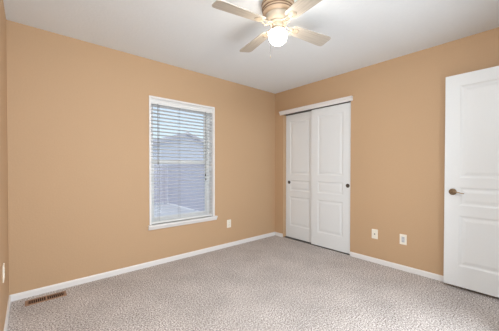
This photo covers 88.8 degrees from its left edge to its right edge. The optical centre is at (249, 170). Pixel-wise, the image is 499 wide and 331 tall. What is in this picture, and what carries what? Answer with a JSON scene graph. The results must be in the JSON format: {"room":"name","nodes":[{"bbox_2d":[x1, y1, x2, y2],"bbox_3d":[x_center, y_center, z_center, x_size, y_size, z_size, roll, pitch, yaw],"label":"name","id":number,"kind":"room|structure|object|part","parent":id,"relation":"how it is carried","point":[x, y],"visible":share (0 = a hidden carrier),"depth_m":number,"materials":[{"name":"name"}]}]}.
{"room":"empty bedroom","nodes":[
{"label":"empty bedroom","id":0,"kind":"room"},
{"bbox_2d":[0,0,8,330],"bbox_3d":[-1.121,-0.062,0.968,0.150,2.440,3.440,-1,1,-41],"label":"wall","id":1,"kind":"structure","parent":0,"point":[4,248],"depth_m":1.86,"materials":[{"name":"beige paint"}]},
{"bbox_2d":[3,263,4,282],"bbox_3d":[-1.678,0.698,1.739,0.009,0.116,0.072,-1,1,-41],"label":"wall outlet","id":2,"kind":"object","parent":1,"relation":"attached to","point":[3,263],"visible":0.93,"depth_m":1.72,"materials":[{"name":"plastic"}]},
{"bbox_2d":[4,296,10,330],"bbox_3d":[-1.047,1.129,1.019,0.013,0.057,3.157,-1,1,-41],"label":"baseboard","id":3,"kind":"structure","parent":1,"relation":"attached to","point":[9,298],"depth_m":1.94,"materials":[{"name":"white paint"}]},
{"bbox_2d":[6,20,274,294],"bbox_3d":[-0.572,-0.093,3.620,4.155,2.440,0.150,-1,1,-41],"label":"wall","id":4,"kind":"structure","parent":0,"point":[78,110],"depth_m":2.67,"materials":[{"name":"beige paint"}]},
{"bbox_2d":[9,232,274,301],"bbox_3d":[-0.822,1.102,3.311,3.355,0.057,0.013,-1,1,-41],"label":"baseboard","id":5,"kind":"structure","parent":4,"relation":"attached to","point":[50,288],"depth_m":2.80,"materials":[{"name":"white paint"}]},
{"bbox_2d":[148,95,217,229],"bbox_3d":[-0.868,-0.092,3.334,0.952,1.582,0.195,-1,1,-41],"label":"window","id":6,"kind":"structure","parent":4,"relation":"in","point":[210,199],"depth_m":3.43,"materials":[{"name":"white paint"}]},
{"bbox_3d":[-0.923,-0.457,3.384,0.794,0.742,0.024,-1,1,-41],"label":"sash","id":7,"kind":"part","parent":6,"relation":"part of","materials":[{"name":"white plastic"}]},
{"bbox_3d":[-0.906,0.242,3.372,0.794,0.740,0.026,-1,1,-41],"label":"sash","id":8,"kind":"part","parent":6,"relation":"part of","materials":[{"name":"white plastic"}]},
{"bbox_3d":[-0.915,-0.108,3.378,0.854,1.500,0.063,-1,1,-41],"label":"frame","id":9,"kind":"part","parent":6,"relation":"part of","materials":[{"name":"white plastic"}]},
{"bbox_2d":[151,98,211,223],"bbox_3d":[-0.855,-0.107,3.309,0.858,1.495,0.078,-1,1,-41],"label":"window blind","id":10,"kind":"object","parent":6,"relation":"attached to","point":[153,101],"visible":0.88,"depth_m":3.28,"materials":[{"name":"white plastic"}]},
{"bbox_3d":[-1.107,-0.103,3.104,0.002,1.416,0.056,-1,1,-41],"label":"ladder cord","id":11,"kind":"part","parent":10,"relation":"part of","materials":[{"name":"white fabric"}]},
{"bbox_3d":[-0.863,0.628,3.326,0.850,0.024,0.048,-1,1,-41],"label":"rail","id":12,"kind":"part","parent":10,"relation":"part of","materials":[{"name":"white plastic"}]},
{"bbox_3d":[-0.605,-0.372,3.485,0.002,0.866,0.008,-1,1,-41],"label":"lift cord","id":13,"kind":"part","parent":10,"relation":"part of","materials":[{"name":"white fabric"}]},
{"bbox_3d":[-0.868,0.652,3.344,0.952,0.018,0.195,-1,1,-41],"label":"sill","id":14,"kind":"part","parent":6,"relation":"part of","materials":[{"name":"white paint"}]},
{"bbox_2d":[227,219,230,227],"bbox_3d":[-0.302,0.784,3.761,0.072,0.116,0.009,-1,1,-41],"label":"wall outlet","id":15,"kind":"object","parent":4,"relation":"attached to","point":[228,221],"visible":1,"depth_m":3.75,"materials":[{"name":"plastic"}]},
{"bbox_2d":[3,0,498,93],"bbox_3d":[0.846,-1.351,1.856,4.305,0.120,4.650,-1,1,-41],"label":"ceiling","id":16,"kind":"structure","parent":0,"point":[193,35],"depth_m":2.36,"materials":[{"name":"paint"}]},
{"bbox_2d":[212,0,330,57],"bbox_3d":[0.220,-1.059,1.979,0.820,0.468,0.820,0,1,15],"label":"ceiling fan","id":17,"kind":"object","parent":16,"relation":"hanging from","point":[277,13],"visible":1,"depth_m":1.91,"materials":[{"name":"beige wood"}]},
{"bbox_3d":[-0.066,-1.127,1.810,0.395,0.029,0.131,0,1,-30],"label":"blade","id":18,"kind":"part","parent":17,"relation":"part of","materials":[{"name":"beige wood"}]},
{"bbox_3d":[0.052,-1.132,2.265,0.131,0.029,0.395,0,1,-30],"label":"blade","id":19,"kind":"part","parent":17,"relation":"part of","materials":[{"name":"beige wood"}]},
{"bbox_3d":[0.108,-1.125,1.912,0.154,0.026,0.077,0,1,-30],"label":"blade arm","id":20,"kind":"part","parent":17,"relation":"part of","materials":[{"name":"beige metal"}]},
{"bbox_3d":[0.154,-1.128,2.091,0.077,0.026,0.154,0,1,-30],"label":"blade arm","id":21,"kind":"part","parent":17,"relation":"part of","materials":[{"name":"beige metal"}]},
{"bbox_3d":[0.174,-0.975,1.903,0.004,0.262,0.082,0,1,31],"label":"pull chain","id":22,"kind":"part","parent":17,"relation":"part of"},
{"bbox_3d":[0.220,-1.031,1.979,0.145,0.108,0.145,-1,1,-41],"label":"light globe","id":23,"kind":"part","parent":17,"relation":"part of"},
{"bbox_3d":[0.287,-1.125,1.865,0.077,0.026,0.154,0,1,-30],"label":"blade arm","id":24,"kind":"part","parent":17,"relation":"part of","materials":[{"name":"beige metal"}]},
{"bbox_3d":[0.333,-1.127,2.044,0.154,0.026,0.077,0,1,-30],"label":"blade arm","id":25,"kind":"part","parent":17,"relation":"part of","materials":[{"name":"beige metal"}]},
{"bbox_3d":[0.389,-1.125,1.691,0.131,0.029,0.395,0,1,-30],"label":"blade","id":26,"kind":"part","parent":17,"relation":"part of","materials":[{"name":"beige wood"}]},
{"bbox_3d":[0.507,-1.131,2.146,0.395,0.029,0.131,0,1,-30],"label":"blade","id":27,"kind":"part","parent":17,"relation":"part of","materials":[{"name":"beige wood"}]},
{"bbox_2d":[7,235,498,330],"bbox_3d":[0.844,1.209,1.887,4.305,0.120,4.650,-1,1,-41],"label":"floor","id":28,"kind":"structure","parent":0,"point":[272,283],"depth_m":2.27,"materials":[{"name":"carpet"}]},
{"bbox_2d":[25,291,66,305],"bbox_3d":[-1.812,1.139,2.272,0.288,0.006,0.107,-1,1,-41],"label":"floor vent","id":29,"kind":"object","parent":28,"relation":"in","point":[63,293],"visible":1,"depth_m":2.26,"materials":[{"name":"brown metal"}]},
{"bbox_2d":[285,236,349,254],"bbox_3d":[0.994,1.123,3.869,0.088,0.004,1.180,-1,1,-41],"label":"track","id":30,"kind":"object","parent":28,"relation":"on","point":[285,236],"visible":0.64,"depth_m":3.91,"materials":[{"name":"grey metal"}]},
{"bbox_2d":[275,27,498,275],"bbox_3d":[1.563,-0.086,3.195,0.115,2.440,3.290,-1,1,-41],"label":"wall","id":31,"kind":"structure","parent":0,"point":[397,169],"depth_m":2.93,"materials":[{"name":"beige paint"}]},
{"bbox_2d":[286,111,310,242],"bbox_3d":[0.815,0.098,4.096,0.034,2.031,0.575,-1,1,-41],"label":"door","id":32,"kind":"structure","parent":31,"relation":"in","point":[298,126],"depth_m":4.10,"materials":[{"name":"white paint"}]},
{"bbox_2d":[279,96,352,115],"bbox_3d":[0.923,-0.951,3.804,0.042,0.058,1.270,-1,1,-41],"label":"trim","id":33,"kind":"structure","parent":31,"relation":"attached to","point":[348,98],"depth_m":3.70,"materials":[{"name":"white paint"}]},
{"bbox_2d":[285,101,350,115],"bbox_3d":[0.996,-0.927,3.844,0.096,0.015,1.180,-1,1,-41],"label":"track","id":34,"kind":"object","parent":31,"relation":"attached to","point":[349,101],"visible":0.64,"depth_m":3.90,"materials":[{"name":"grey metal"}]},
{"bbox_2d":[311,102,350,253],"bbox_3d":[1.153,0.102,3.635,0.034,2.028,0.635,-1,1,-41],"label":"door","id":35,"kind":"structure","parent":31,"relation":"in","point":[331,125],"depth_m":3.61,"materials":[{"name":"white paint"}]},
{"bbox_2d":[372,229,377,238],"bbox_3d":[1.538,0.782,3.133,0.017,0.116,0.072,-1,1,-41],"label":"wall jack","id":36,"kind":"object","parent":31,"relation":"attached to","point":[374,231],"visible":1,"depth_m":3.13,"materials":[{"name":"plastic"}]},
{"bbox_2d":[350,252,443,281],"bbox_3d":[1.923,1.112,2.696,0.013,0.057,1.802,-1,1,-41],"label":"baseboard","id":37,"kind":"structure","parent":31,"relation":"attached to","point":[356,255],"depth_m":2.92,"materials":[{"name":"white paint"}]},
{"bbox_2d":[400,234,406,244],"bbox_3d":[1.748,0.785,2.897,0.009,0.116,0.072,-1,1,-41],"label":"wall outlet","id":38,"kind":"object","parent":31,"relation":"attached to","point":[403,238],"visible":1,"depth_m":2.89,"materials":[{"name":"plastic"}]},
{"bbox_3d":[1.290,-0.058,0.861,3.355,2.440,0.120,-1,1,-41],"label":"wall","id":39,"kind":"structure","parent":0,"visible":0},
{"bbox_2d":[444,66,498,297],"bbox_3d":[2.172,0.101,2.229,0.093,2.035,0.760,-1,1,-41],"label":"door","id":40,"kind":"structure","parent":39,"relation":"in","point":[471,188],"depth_m":2.36,"materials":[{"name":"white paint"}]},
{"label":"outside","id":41,"kind":"structure","parent":0,"visible":0},
{"bbox_2d":[154,203,197,216],"bbox_3d":[-7.166,1.550,17.778,34.000,0.200,29.849,-1,1,-41],"label":"ground","id":42,"kind":"structure","parent":41,"point":[173,208],"depth_m":9.87,"materials":[{"name":"concrete"}]},
{"bbox_2d":[154,165,167,203],"bbox_3d":[-6.116,0.652,9.770,6.110,1.790,0.170,-1,1,-41],"label":"fence","id":43,"kind":"object","parent":42,"relation":"on","point":[165,180],"visible":0.1,"depth_m":11.54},
{"bbox_2d":[153,132,202,168],"bbox_3d":[-6.074,-0.431,17.871,7.200,3.760,7.500,-1,1,-41],"label":"neighbor house","id":44,"kind":"structure","parent":42,"relation":"on","point":[157,140],"depth_m":14.99,"materials":[{"name":"paint"}]},
{"bbox_2d":[167,164,203,210],"bbox_3d":[-1.313,0.666,8.977,0.170,1.790,7.300,-1,1,-41],"label":"fence","id":45,"kind":"object","parent":42,"relation":"on","point":[196,180],"visible":0.29,"depth_m":10.27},
{"bbox_3d":[-1.342,-0.203,8.940,0.090,0.050,7.300,-1,1,-41],"label":"rail","id":46,"kind":"part","parent":45,"relation":"part of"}
]}

